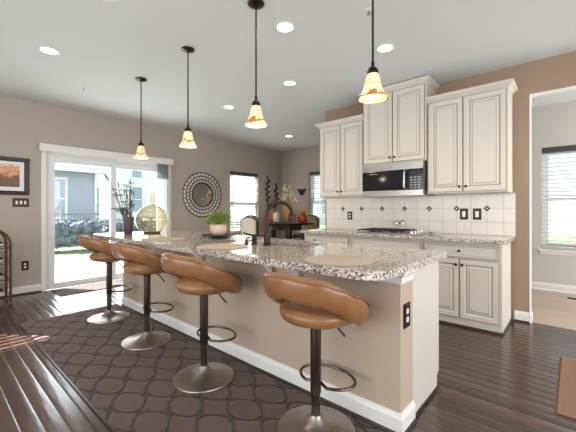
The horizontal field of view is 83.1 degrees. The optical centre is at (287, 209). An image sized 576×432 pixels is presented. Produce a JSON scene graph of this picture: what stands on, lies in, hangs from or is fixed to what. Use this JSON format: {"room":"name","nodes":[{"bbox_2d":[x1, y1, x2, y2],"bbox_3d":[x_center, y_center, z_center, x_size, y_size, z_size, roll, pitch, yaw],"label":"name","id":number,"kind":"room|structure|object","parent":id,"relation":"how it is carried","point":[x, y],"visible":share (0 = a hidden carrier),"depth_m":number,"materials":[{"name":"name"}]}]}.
{"room":"kitchen","nodes":[
{"label":"kitchen","id":0,"kind":"room"},
{"bbox_2d":[0,96,281,288],"bbox_3d":[-3.172,-0.180,5.283,0.150,2.720,9.220,0,0,41],"label":"wall","id":1,"kind":"structure","parent":0,"point":[24,125],"depth_m":5.29,"materials":[{"name":"beige paint"}]},
{"bbox_2d":[0,156,28,194],"bbox_3d":[-3.888,-0.465,4.334,0.029,0.514,0.694,0,0,41],"label":"framed picture","id":2,"kind":"object","parent":1,"relation":"attached to","point":[14,172],"visible":1,"depth_m":4.47,"materials":[{"name":"brown wood"}]},
{"bbox_2d":[0,164,19,186],"bbox_3d":[-3.893,-0.470,4.339,0.001,0.304,0.484,0,0,41],"label":"print","id":3,"kind":"object","parent":2,"relation":"attached to","point":[9,173],"depth_m":4.44},
{"bbox_2d":[0,284,40,297],"bbox_3d":[-4.813,1.124,3.291,0.028,0.112,3.760,0,0,41],"label":"baseboard","id":4,"kind":"structure","parent":1,"relation":"attached to","point":[22,290],"depth_m":4.55,"materials":[{"name":"white paint"}]},
{"bbox_2d":[13,198,28,206],"bbox_3d":[-3.723,-0.104,4.532,0.018,0.122,0.180,0,0,41],"label":"switch plate","id":5,"kind":"object","parent":1,"relation":"attached to","point":[17,202],"visible":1,"depth_m":4.53,"materials":[{"name":"brown metal"}]},
{"bbox_2d":[21,261,28,270],"bbox_3d":[-3.696,0.782,4.569,0.009,0.130,0.080,0,0,41],"label":"outlet plate","id":6,"kind":"object","parent":1,"relation":"attached to","point":[24,264],"visible":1,"depth_m":4.56,"materials":[{"name":"brown metal"}]},
{"bbox_2d":[41,151,170,291],"bbox_3d":[-2.943,0.135,5.494,0.175,2.090,2.020,0,0,41],"label":"door","id":7,"kind":"structure","parent":1,"relation":"in","point":[48,159],"depth_m":4.88,"materials":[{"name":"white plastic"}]},
{"bbox_2d":[39,143,172,229],"bbox_3d":[-2.875,0.087,5.408,0.090,2.085,2.040,0,0,41],"label":"vertical blind","id":8,"kind":"object","parent":1,"relation":"attached to","point":[162,163],"visible":0.87,"depth_m":5.94,"materials":[{"name":"white paint"}]},
{"bbox_2d":[182,172,220,216],"bbox_3d":[-1.767,-0.315,6.737,0.025,0.934,0.934,0,0,41],"label":"round mirror","id":9,"kind":"object","parent":1,"relation":"attached to","point":[201,192],"visible":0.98,"depth_m":6.72,"materials":[{"name":"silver metal"}]},
{"bbox_2d":[193,183,211,205],"bbox_3d":[-1.774,-0.315,6.743,0.008,0.488,0.488,0,0,41],"label":"mirror glass","id":10,"kind":"object","parent":9,"relation":"attached to","point":[202,192],"depth_m":6.74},
{"bbox_2d":[230,175,256,234],"bbox_3d":[-1.054,-0.121,7.648,0.175,1.513,0.930,0,0,41],"label":"window","id":11,"kind":"structure","parent":1,"relation":"in","point":[255,192],"depth_m":7.94,"materials":[{"name":"white plastic"}]},
{"bbox_2d":[230,171,257,232],"bbox_3d":[-1.041,-0.174,7.637,0.079,1.408,0.858,0,0,41],"label":"window blind","id":12,"kind":"object","parent":11,"relation":"attached to","point":[241,174],"visible":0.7,"depth_m":7.58,"materials":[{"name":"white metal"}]},
{"bbox_2d":[265,176,269,206],"bbox_3d":[-0.514,-0.468,8.153,0.019,0.785,0.196,0,0,41],"label":"leaf ornament","id":13,"kind":"object","parent":1,"relation":"attached to","point":[267,176],"visible":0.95,"depth_m":8.15,"materials":[{"name":"black metal"}]},
{"bbox_2d":[274,184,278,212],"bbox_3d":[-0.303,-0.303,8.392,0.019,0.795,0.194,0,0,41],"label":"leaf ornament","id":14,"kind":"object","parent":1,"relation":"attached to","point":[275,184],"visible":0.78,"depth_m":8.40,"materials":[{"name":"black metal"}]},
{"bbox_2d":[0,0,575,151],"bbox_3d":[0.042,-1.590,2.465,8.700,0.100,9.250,0,0,41],"label":"ceiling","id":15,"kind":"structure","parent":0,"point":[103,46],"depth_m":3.18,"materials":[{"name":"paint"}]},
{"bbox_2d":[37,46,60,55],"bbox_3d":[-2.308,-1.535,3.138,0.188,0.008,0.188,0,0,41],"label":"recessed light","id":16,"kind":"object","parent":15,"relation":"in","point":[44,49],"visible":1,"depth_m":3.13,"materials":[{"name":"white paint"}]},
{"bbox_2d":[133,77,148,158],"bbox_3d":[-1.728,-1.074,3.821,0.166,0.930,0.166,0,0,41],"label":"pendant lamp","id":17,"kind":"object","parent":15,"relation":"hanging from","point":[140,153],"visible":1,"depth_m":3.81,"materials":[{"name":"beige glass"}]},
{"bbox_2d":[179,46,196,147],"bbox_3d":[-0.957,-1.073,3.109,0.166,0.933,0.166,0,0,41],"label":"pendant lamp","id":18,"kind":"object","parent":15,"relation":"hanging from","point":[187,141],"visible":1,"depth_m":3.10,"materials":[{"name":"beige glass"}]},
{"bbox_2d":[223,105,234,108],"bbox_3d":[-0.882,-1.535,4.859,0.188,0.008,0.188,0,0,41],"label":"recessed light","id":19,"kind":"object","parent":15,"relation":"in","point":[224,106],"visible":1,"depth_m":4.86,"materials":[{"name":"white paint"}]},
{"bbox_2d":[245,0,266,127],"bbox_3d":[-0.238,-1.084,2.418,0.166,0.910,0.166,0,0,41],"label":"pendant lamp","id":20,"kind":"object","parent":15,"relation":"hanging from","point":[255,120],"visible":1,"depth_m":2.40,"materials":[{"name":"beige glass"}]},
{"bbox_2d":[274,21,295,33],"bbox_3d":[-0.025,-1.535,2.735,0.188,0.008,0.188,0,0,41],"label":"recessed light","id":21,"kind":"object","parent":15,"relation":"in","point":[284,27],"visible":1,"depth_m":2.73,"materials":[{"name":"white paint"}]},
{"bbox_2d":[282,80,297,85],"bbox_3d":[0.024,-1.535,3.941,0.188,0.008,0.188,0,0,41],"label":"recessed light","id":22,"kind":"object","parent":15,"relation":"in","point":[287,82],"visible":1,"depth_m":3.94,"materials":[{"name":"white paint"}]},
{"bbox_2d":[365,8,371,15],"bbox_3d":[0.624,-1.522,2.503,0.066,0.033,0.066,0,0,41],"label":"sprinkler head","id":23,"kind":"object","parent":15,"relation":"attached to","point":[368,11],"visible":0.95,"depth_m":2.50},
{"bbox_2d":[358,0,387,102],"bbox_3d":[0.495,-1.094,1.897,0.166,0.890,0.166,0,0,41],"label":"pendant lamp","id":24,"kind":"object","parent":15,"relation":"hanging from","point":[373,92],"visible":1,"depth_m":1.88,"materials":[{"name":"beige glass"}]},
{"bbox_2d":[375,43,394,52],"bbox_3d":[0.922,-1.535,3.089,0.188,0.008,0.188,0,0,41],"label":"recessed light","id":25,"kind":"object","parent":15,"relation":"in","point":[386,47],"visible":1,"depth_m":3.09,"materials":[{"name":"white paint"}]},
{"bbox_2d":[0,279,575,431],"bbox_3d":[-0.041,1.230,2.371,8.400,0.100,8.700,0,0,41],"label":"floor","id":26,"kind":"structure","parent":0,"point":[487,382],"depth_m":2.32,"materials":[{"name":"brown wood"}]},
{"bbox_2d":[0,230,11,302],"bbox_3d":[-3.773,0.694,4.066,0.348,0.956,0.448,0,0,41],"label":"wine rack","id":27,"kind":"object","parent":26,"relation":"on","point":[2,233],"visible":1,"depth_m":4.12,"materials":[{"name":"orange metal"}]},
{"bbox_2d":[51,279,122,295],"bbox_3d":[-2.934,1.176,5.006,0.485,0.008,1.080,0,0,41],"label":"door mat","id":28,"kind":"object","parent":26,"relation":"on","point":[102,285],"visible":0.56,"depth_m":4.85,"materials":[{"name":"fabric"}]},
{"bbox_2d":[19,304,386,431],"bbox_3d":[-0.397,1.175,1.889,5.495,0.010,0.960,0,0,41],"label":"runner rug","id":29,"kind":"object","parent":26,"relation":"on","point":[128,390],"visible":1,"depth_m":2.20,"materials":[{"name":"brown fabric"}]},
{"bbox_2d":[78,235,132,323],"bbox_3d":[-1.962,0.713,3.511,0.519,0.912,0.569,0,0,-35],"label":"bar stool","id":30,"kind":"object","parent":29,"relation":"on","point":[102,250],"visible":0.76,"depth_m":3.40,"materials":[{"name":"brown leather"}]},
{"bbox_2d":[111,242,173,349],"bbox_3d":[-1.282,0.718,2.891,0.519,0.902,0.569,0,0,-35],"label":"bar stool","id":31,"kind":"object","parent":29,"relation":"on","point":[140,261],"visible":0.81,"depth_m":2.77,"materials":[{"name":"brown leather"}]},
{"bbox_2d":[161,253,242,392],"bbox_3d":[-0.608,0.721,2.256,0.519,0.895,0.569,0,0,-35],"label":"bar stool","id":32,"kind":"object","parent":29,"relation":"on","point":[195,276],"visible":1,"depth_m":2.13,"materials":[{"name":"brown leather"}]},
{"bbox_2d":[262,271,369,431],"bbox_3d":[0.127,0.733,1.714,0.519,0.872,0.569,0,0,-35],"label":"bar stool","id":33,"kind":"object","parent":29,"relation":"on","point":[316,306],"visible":1,"depth_m":1.60,"materials":[{"name":"brown leather"}]},
{"bbox_2d":[240,216,257,236],"bbox_3d":[-0.565,0.647,5.977,0.430,1.065,0.457,0,0,41],"label":"dining chair","id":34,"kind":"object","parent":26,"relation":"on","point":[248,224],"visible":0.34,"depth_m":5.80,"materials":[{"name":"beige fabric"}]},
{"bbox_2d":[241,218,254,235],"bbox_3d":[-0.696,0.300,5.829,0.370,0.320,0.060,0,0,41],"label":"cushion","id":35,"kind":"object","parent":34,"relation":"on","point":[247,224],"depth_m":5.80,"materials":[{"name":"beige fabric"}]},
{"bbox_2d":[121,243,438,431],"bbox_3d":[-0.583,0.751,2.996,3.540,0.858,0.890,0,0,41],"label":"kitchen island","id":36,"kind":"object","parent":26,"relation":"on","point":[395,369],"visible":0.46,"depth_m":2.01,"materials":[{"name":"beige paint"}]},
{"bbox_2d":[93,230,446,280],"bbox_3d":[-0.634,0.301,3.018,3.655,0.040,1.035,0,0,41],"label":"island countertop","id":37,"kind":"structure","parent":36,"relation":"on","point":[390,262],"depth_m":2.15,"materials":[{"name":"stone"}]},
{"bbox_2d":[103,172,134,233],"bbox_3d":[-1.925,-0.080,3.765,0.467,0.720,0.300,0,0,41],"label":"flower vase","id":38,"kind":"object","parent":37,"relation":"on","point":[127,221],"visible":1,"depth_m":3.76,"materials":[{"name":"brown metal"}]},
{"bbox_2d":[134,198,168,233],"bbox_3d":[-1.655,0.029,3.957,0.394,0.503,0.394,0,0,41],"label":"glass bottle","id":39,"kind":"object","parent":37,"relation":"on","point":[147,232],"visible":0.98,"depth_m":3.91,"materials":[{"name":"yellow glass"}]},
{"bbox_2d":[141,237,184,240],"bbox_3d":[-1.192,0.278,3.107,0.390,0.005,0.390,0,0,41],"label":"placemat","id":40,"kind":"object","parent":37,"relation":"on","point":[157,238],"visible":0.98,"depth_m":3.04,"materials":[{"name":"beige fabric"}]},
{"bbox_2d":[201,233,235,238],"bbox_3d":[-0.699,0.263,3.265,0.344,0.036,0.344,0,0,41],"label":"tray","id":41,"kind":"object","parent":37,"relation":"on","point":[209,235],"visible":0.91,"depth_m":3.19,"materials":[{"name":"brown wood"}]},
{"bbox_2d":[203,210,231,234],"bbox_3d":[-0.706,0.123,3.267,0.276,0.251,0.292,0,0,2],"label":"potted plant","id":42,"kind":"object","parent":41,"relation":"on","point":[218,228],"visible":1,"depth_m":3.21,"materials":[{"name":"green plant"}]},
{"bbox_2d":[196,243,247,249],"bbox_3d":[-0.501,0.278,2.484,0.390,0.005,0.390,0,0,41],"label":"placemat","id":43,"kind":"object","parent":37,"relation":"on","point":[225,246],"visible":1,"depth_m":2.45,"materials":[{"name":"beige fabric"}]},
{"bbox_2d":[243,201,293,244],"bbox_3d":[-0.156,0.102,2.622,0.420,0.357,0.110,0,0,-3],"label":"faucet","id":44,"kind":"object","parent":37,"relation":"on","point":[267,228],"visible":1,"depth_m":2.60,"materials":[{"name":"brown metal"}]},
{"bbox_2d":[304,255,374,265],"bbox_3d":[0.284,0.278,1.810,0.390,0.005,0.390,0,0,41],"label":"placemat","id":45,"kind":"object","parent":37,"relation":"on","point":[329,260],"visible":1,"depth_m":1.77,"materials":[{"name":"beige fabric"}]},
{"bbox_2d":[403,301,409,328],"bbox_3d":[0.644,0.568,1.756,0.009,0.132,0.085,0,0,41],"label":"outlet plate","id":46,"kind":"object","parent":36,"relation":"attached to","point":[406,307],"visible":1,"depth_m":1.74,"materials":[{"name":"brown metal"}]},
{"bbox_2d":[305,233,350,243],"bbox_3d":[0.685,0.751,4.571,0.745,0.858,0.616,0,0,41],"label":"base cabinet","id":47,"kind":"object","parent":26,"relation":"on","point":[346,239],"visible":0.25,"depth_m":4.34,"materials":[{"name":"beige paint"}]},
{"bbox_2d":[351,236,422,249],"bbox_3d":[1.303,0.751,4.026,0.896,0.858,0.616,0,0,41],"label":"base cabinet","id":48,"kind":"object","parent":26,"relation":"on","point":[360,240],"visible":0.07,"depth_m":3.78,"materials":[{"name":"beige paint"}]},
{"bbox_2d":[423,240,510,335],"bbox_3d":[1.913,0.751,3.487,0.724,0.858,0.616,0,0,41],"label":"base cabinet","id":49,"kind":"object","parent":26,"relation":"on","point":[475,278],"visible":0.8,"depth_m":3.21,"materials":[{"name":"beige paint"}]},
{"bbox_2d":[301,228,514,244],"bbox_3d":[1.302,0.301,4.029,2.429,0.038,0.634,0,0,41],"label":"countertop","id":50,"kind":"structure","parent":49,"relation":"on","point":[486,239],"depth_m":3.58,"materials":[{"name":"stone"}]},
{"bbox_2d":[356,228,430,234],"bbox_3d":[1.295,0.261,4.019,0.760,0.042,0.500,0,0,41],"label":"cooktop","id":51,"kind":"object","parent":50,"relation":"in","point":[367,230],"visible":1,"depth_m":3.89,"materials":[{"name":"metal"}]},
{"bbox_2d":[502,319,511,335],"bbox_3d":[2.200,1.169,3.254,0.011,0.022,0.550,0,0,41],"label":"trim","id":52,"kind":"structure","parent":49,"relation":"attached to","point":[510,321],"depth_m":3.21,"materials":[{"name":"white wood"}]},
{"bbox_2d":[554,356,575,418],"bbox_3d":[2.348,1.174,1.822,1.292,0.012,0.960,0,0,41],"label":"woven rug","id":53,"kind":"object","parent":26,"relation":"on","point":[565,399],"visible":1,"depth_m":2.12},
{"bbox_2d":[282,146,319,239],"bbox_3d":[1.006,-0.180,7.643,2.990,2.720,0.150,0,0,41],"label":"wall","id":54,"kind":"structure","parent":0,"point":[297,164],"depth_m":8.20,"materials":[{"name":"beige paint"}]},
{"bbox_2d":[297,188,305,194],"bbox_3d":[0.343,-0.452,8.092,0.313,0.164,0.048,0,0,41],"label":"wall basket","id":55,"kind":"object","parent":54,"relation":"attached to","point":[301,191],"visible":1,"depth_m":8.07,"materials":[{"name":"black metal"}]},
{"bbox_2d":[310,175,324,214],"bbox_3d":[0.883,-0.146,7.722,0.960,1.563,0.175,0,0,41],"label":"window","id":56,"kind":"structure","parent":54,"relation":"in","point":[311,195],"depth_m":8.02,"materials":[{"name":"white plastic"}]},
{"bbox_2d":[309,171,324,228],"bbox_3d":[0.877,-0.199,7.716,0.888,1.458,0.079,0,0,41],"label":"window blind","id":57,"kind":"object","parent":56,"relation":"attached to","point":[317,172],"visible":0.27,"depth_m":7.87,"materials":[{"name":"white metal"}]},
{"bbox_2d":[325,51,575,319],"bbox_3d":[2.696,-0.180,3.302,5.530,2.720,0.120,0,0,41],"label":"wall","id":58,"kind":"structure","parent":0,"point":[559,71],"depth_m":3.43,"materials":[{"name":"brown paint"}]},
{"bbox_2d":[315,114,362,197],"bbox_3d":[0.806,-0.720,4.648,0.770,1.070,0.361,0,0,41],"label":"upper cabinet","id":59,"kind":"object","parent":58,"relation":"attached to","point":[341,140],"visible":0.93,"depth_m":4.50,"materials":[{"name":"beige paint"}]},
{"bbox_2d":[358,75,439,165],"bbox_3d":[1.386,-1.050,4.113,0.896,0.950,0.396,0,0,41],"label":"upper cabinet","id":60,"kind":"object","parent":58,"relation":"attached to","point":[395,128],"visible":0.87,"depth_m":3.94,"materials":[{"name":"beige paint"}]},
{"bbox_2d":[363,160,433,197],"bbox_3d":[1.368,-0.367,4.093,0.768,0.405,0.450,0,0,41],"label":"microwave","id":61,"kind":"object","parent":60,"relation":"attached to","point":[403,179],"visible":0.99,"depth_m":3.92,"materials":[{"name":"metal"}]},
{"bbox_2d":[327,193,515,235],"bbox_3d":[1.512,0.049,4.261,2.425,0.462,0.009,0,0,41],"label":"backsplash","id":62,"kind":"structure","parent":58,"relation":"attached to","point":[500,219],"depth_m":4.02,"materials":[{"name":"beige tile"}]},
{"bbox_2d":[348,212,351,219],"bbox_3d":[0.909,0.082,4.780,0.075,0.118,0.009,0,0,41],"label":"outlet plate","id":63,"kind":"object","parent":62,"relation":"attached to","point":[349,213],"visible":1,"depth_m":4.78,"materials":[{"name":"brown metal"}]},
{"bbox_2d":[460,209,467,219],"bbox_3d":[2.044,0.047,3.776,0.085,0.128,0.012,0,0,41],"label":"switch plate","id":64,"kind":"object","parent":62,"relation":"attached to","point":[463,212],"visible":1,"depth_m":3.77,"materials":[{"name":"brown metal"}]},
{"bbox_2d":[473,208,480,219],"bbox_3d":[2.145,0.047,3.687,0.085,0.128,0.012,0,0,41],"label":"switch plate","id":65,"kind":"object","parent":62,"relation":"attached to","point":[476,212],"visible":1,"depth_m":3.68,"materials":[{"name":"brown metal"}]},
{"bbox_2d":[426,78,517,194],"bbox_3d":[2.010,-0.738,3.584,0.828,1.105,0.361,0,0,41],"label":"upper cabinet","id":66,"kind":"object","parent":58,"relation":"attached to","point":[470,130],"visible":1,"depth_m":3.46,"materials":[{"name":"beige paint"}]},
{"bbox_2d":[514,310,529,323],"bbox_3d":[2.457,1.124,3.415,0.129,0.112,0.028,0,0,41],"label":"baseboard","id":67,"kind":"structure","parent":58,"relation":"attached to","point":[519,316],"depth_m":3.41,"materials":[{"name":"white paint"}]},
{"bbox_2d":[530,311,532,323],"bbox_3d":[2.561,1.130,3.422,0.016,0.100,0.116,0,0,41],"label":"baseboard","id":68,"kind":"structure","parent":58,"relation":"attached to","point":[531,313],"depth_m":3.38,"materials":[{"name":"white paint"}]},
{"bbox_2d":[530,86,575,312],"bbox_3d":[3.171,-0.063,2.883,1.644,2.284,0.118,0,0,41],"label":"trim","id":69,"kind":"structure","parent":58,"relation":"attached to","point":[571,87],"depth_m":3.40,"materials":[{"name":"white paint"}]},
{"bbox_2d":[531,100,575,285],"bbox_3d":[4.065,-0.180,4.648,5.560,2.720,0.150,0,0,41],"label":"wall","id":70,"kind":"structure","parent":0,"point":[553,125],"depth_m":4.79,"materials":[{"name":"grey paint"}]},
{"bbox_2d":[531,281,575,293],"bbox_3d":[3.950,1.124,4.631,5.410,0.112,0.028,0,0,41],"label":"baseboard","id":71,"kind":"structure","parent":70,"relation":"attached to","point":[561,288],"depth_m":4.71,"materials":[{"name":"white paint"}]},
{"bbox_2d":[539,151,575,255],"bbox_3d":[4.142,-0.134,4.550,0.995,1.568,0.175,0,0,41],"label":"window","id":72,"kind":"structure","parent":70,"relation":"in","point":[546,250],"depth_m":4.82,"materials":[{"name":"white plastic"}]},
{"bbox_2d":[542,145,575,248],"bbox_3d":[4.136,-0.186,4.544,0.923,1.463,0.079,0,0,41],"label":"window blind","id":73,"kind":"object","parent":72,"relation":"attached to","point":[570,147],"visible":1,"depth_m":4.71,"materials":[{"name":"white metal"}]},
{"bbox_3d":[0.230,1.230,6.855,2.870,0.100,2.060,0,0,41],"label":"floor","id":74,"kind":"structure","parent":0,"visible":0},
{"bbox_2d":[243,215,263,236],"bbox_3d":[-0.698,0.647,7.221,0.457,1.065,0.430,0,0,41],"label":"dining chair","id":75,"kind":"object","parent":74,"relation":"on","point":[259,233],"visible":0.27,"depth_m":7.14,"materials":[{"name":"brown wood"}]},
{"bbox_2d":[262,221,314,239],"bbox_3d":[0.012,0.715,6.660,1.090,0.930,1.090,0,0,41],"label":"dining table","id":76,"kind":"object","parent":74,"relation":"on","point":[288,227],"visible":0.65,"depth_m":6.39,"materials":[{"name":"brown wood"}]},
{"bbox_2d":[269,210,275,221],"bbox_3d":[-0.286,0.128,6.725,0.262,0.243,0.239,0,0,4],"label":"flower pot","id":77,"kind":"object","parent":76,"relation":"on","point":[271,214],"visible":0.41,"depth_m":6.66,"materials":[{"name":"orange ceramic"}]},
{"bbox_2d":[273,213,279,222],"bbox_3d":[-0.232,0.144,6.475,0.144,0.210,0.144,0,0,41],"label":"candle jar","id":78,"kind":"object","parent":76,"relation":"on","point":[276,216],"visible":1,"depth_m":6.42,"materials":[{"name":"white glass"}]},
{"bbox_2d":[278,184,297,221],"bbox_3d":[-0.002,-0.144,6.752,0.432,0.787,0.452,0,0,41],"label":"vase","id":79,"kind":"object","parent":76,"relation":"on","point":[286,212],"visible":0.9,"depth_m":6.66,"materials":[{"name":"ceramic"}]},
{"bbox_2d":[294,210,307,221],"bbox_3d":[0.281,0.111,6.606,0.316,0.277,0.339,0,0,-33],"label":"flower pot","id":80,"kind":"object","parent":76,"relation":"on","point":[303,218],"visible":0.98,"depth_m":6.55,"materials":[{"name":"orange ceramic"}]},
{"bbox_2d":[293,215,319,239],"bbox_3d":[0.419,0.647,7.453,0.430,1.065,0.457,0,0,41],"label":"dining chair","id":81,"kind":"object","parent":74,"relation":"on","point":[311,218],"visible":0.35,"depth_m":7.49,"materials":[{"name":"beige fabric"}]},
{"bbox_2d":[305,216,316,228],"bbox_3d":[0.550,0.300,7.602,0.370,0.320,0.060,0,0,41],"label":"cushion","id":82,"kind":"object","parent":81,"relation":"on","point":[310,218],"depth_m":7.55,"materials":[{"name":"beige fabric"}]},
{"label":"outside","id":83,"kind":"structure","parent":0,"visible":0},
{"bbox_2d":[55,219,324,263],"bbox_3d":[-22.662,1.435,26.685,50.700,0.190,50.000,0,0,41],"label":"lawn","id":84,"kind":"structure","parent":83,"point":[64,254],"depth_m":10.01,"materials":[{"name":"green plant"}]},
{"bbox_2d":[55,212,102,227],"bbox_3d":[-10.003,0.710,11.636,0.080,1.260,6.200,0,0,41],"label":"railing","id":85,"kind":"object","parent":84,"relation":"on","point":[101,213],"visible":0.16,"depth_m":13.40,"materials":[{"name":"grey metal"}]},
{"bbox_2d":[55,163,108,223],"bbox_3d":[-15.954,-1.510,14.324,8.120,5.700,12.190,0,0,41],"label":"house","id":86,"kind":"structure","parent":84,"relation":"on","point":[75,185],"depth_m":15.59,"materials":[{"name":"blue"}]},
{"bbox_2d":[55,216,116,248],"bbox_3d":[-7.145,0.731,10.939,1.234,1.056,2.524,0,0,41],"label":"hedge","id":87,"kind":"object","parent":84,"relation":"on","point":[66,233],"visible":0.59,"depth_m":10.70,"materials":[{"name":"green plant"}]},
{"bbox_2d":[97,217,150,231],"bbox_3d":[-6.757,0.793,13.434,1.190,0.962,2.038,0,0,41],"label":"hedge","id":88,"kind":"object","parent":84,"relation":"on","point":[119,225],"visible":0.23,"depth_m":13.40,"materials":[{"name":"green plant"}]},
{"bbox_2d":[133,216,156,230],"bbox_3d":[-6.697,0.778,16.851,1.180,1.053,2.772,0,0,41],"label":"hedge","id":89,"kind":"object","parent":84,"relation":"on","point":[153,223],"visible":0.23,"depth_m":16.26,"materials":[{"name":"green plant"}]},
{"bbox_2d":[96,167,235,225],"bbox_3d":[-13.834,-3.035,31.830,10.120,8.750,15.840,0,0,41],"label":"house","id":90,"kind":"structure","parent":84,"relation":"on","point":[144,186],"depth_m":26.61,"materials":[{"name":"white"}]},
{"bbox_2d":[314,177,324,222],"bbox_3d":[4.738,-3.085,38.509,9.120,8.850,16.840,0,0,41],"label":"house","id":91,"kind":"structure","parent":84,"relation":"on","point":[316,195],"depth_m":30.54,"materials":[{"name":"white"}]},
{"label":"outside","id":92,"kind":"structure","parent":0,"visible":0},
{"bbox_2d":[549,233,575,243],"bbox_3d":[13.540,1.435,10.723,17.900,0.190,16.000,0,0,41],"label":"lawn","id":93,"kind":"structure","parent":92,"point":[550,234],"depth_m":15.28,"materials":[{"name":"green plant"}]},
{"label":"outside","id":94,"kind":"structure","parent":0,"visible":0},
{"bbox_2d":[46,261,122,290],"bbox_3d":[-4.391,1.365,6.547,3.350,0.130,32.000,0,0,41],"label":"patio slab","id":95,"kind":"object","parent":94,"point":[85,269],"visible":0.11,"depth_m":6.98,"materials":[{"name":"concrete"}]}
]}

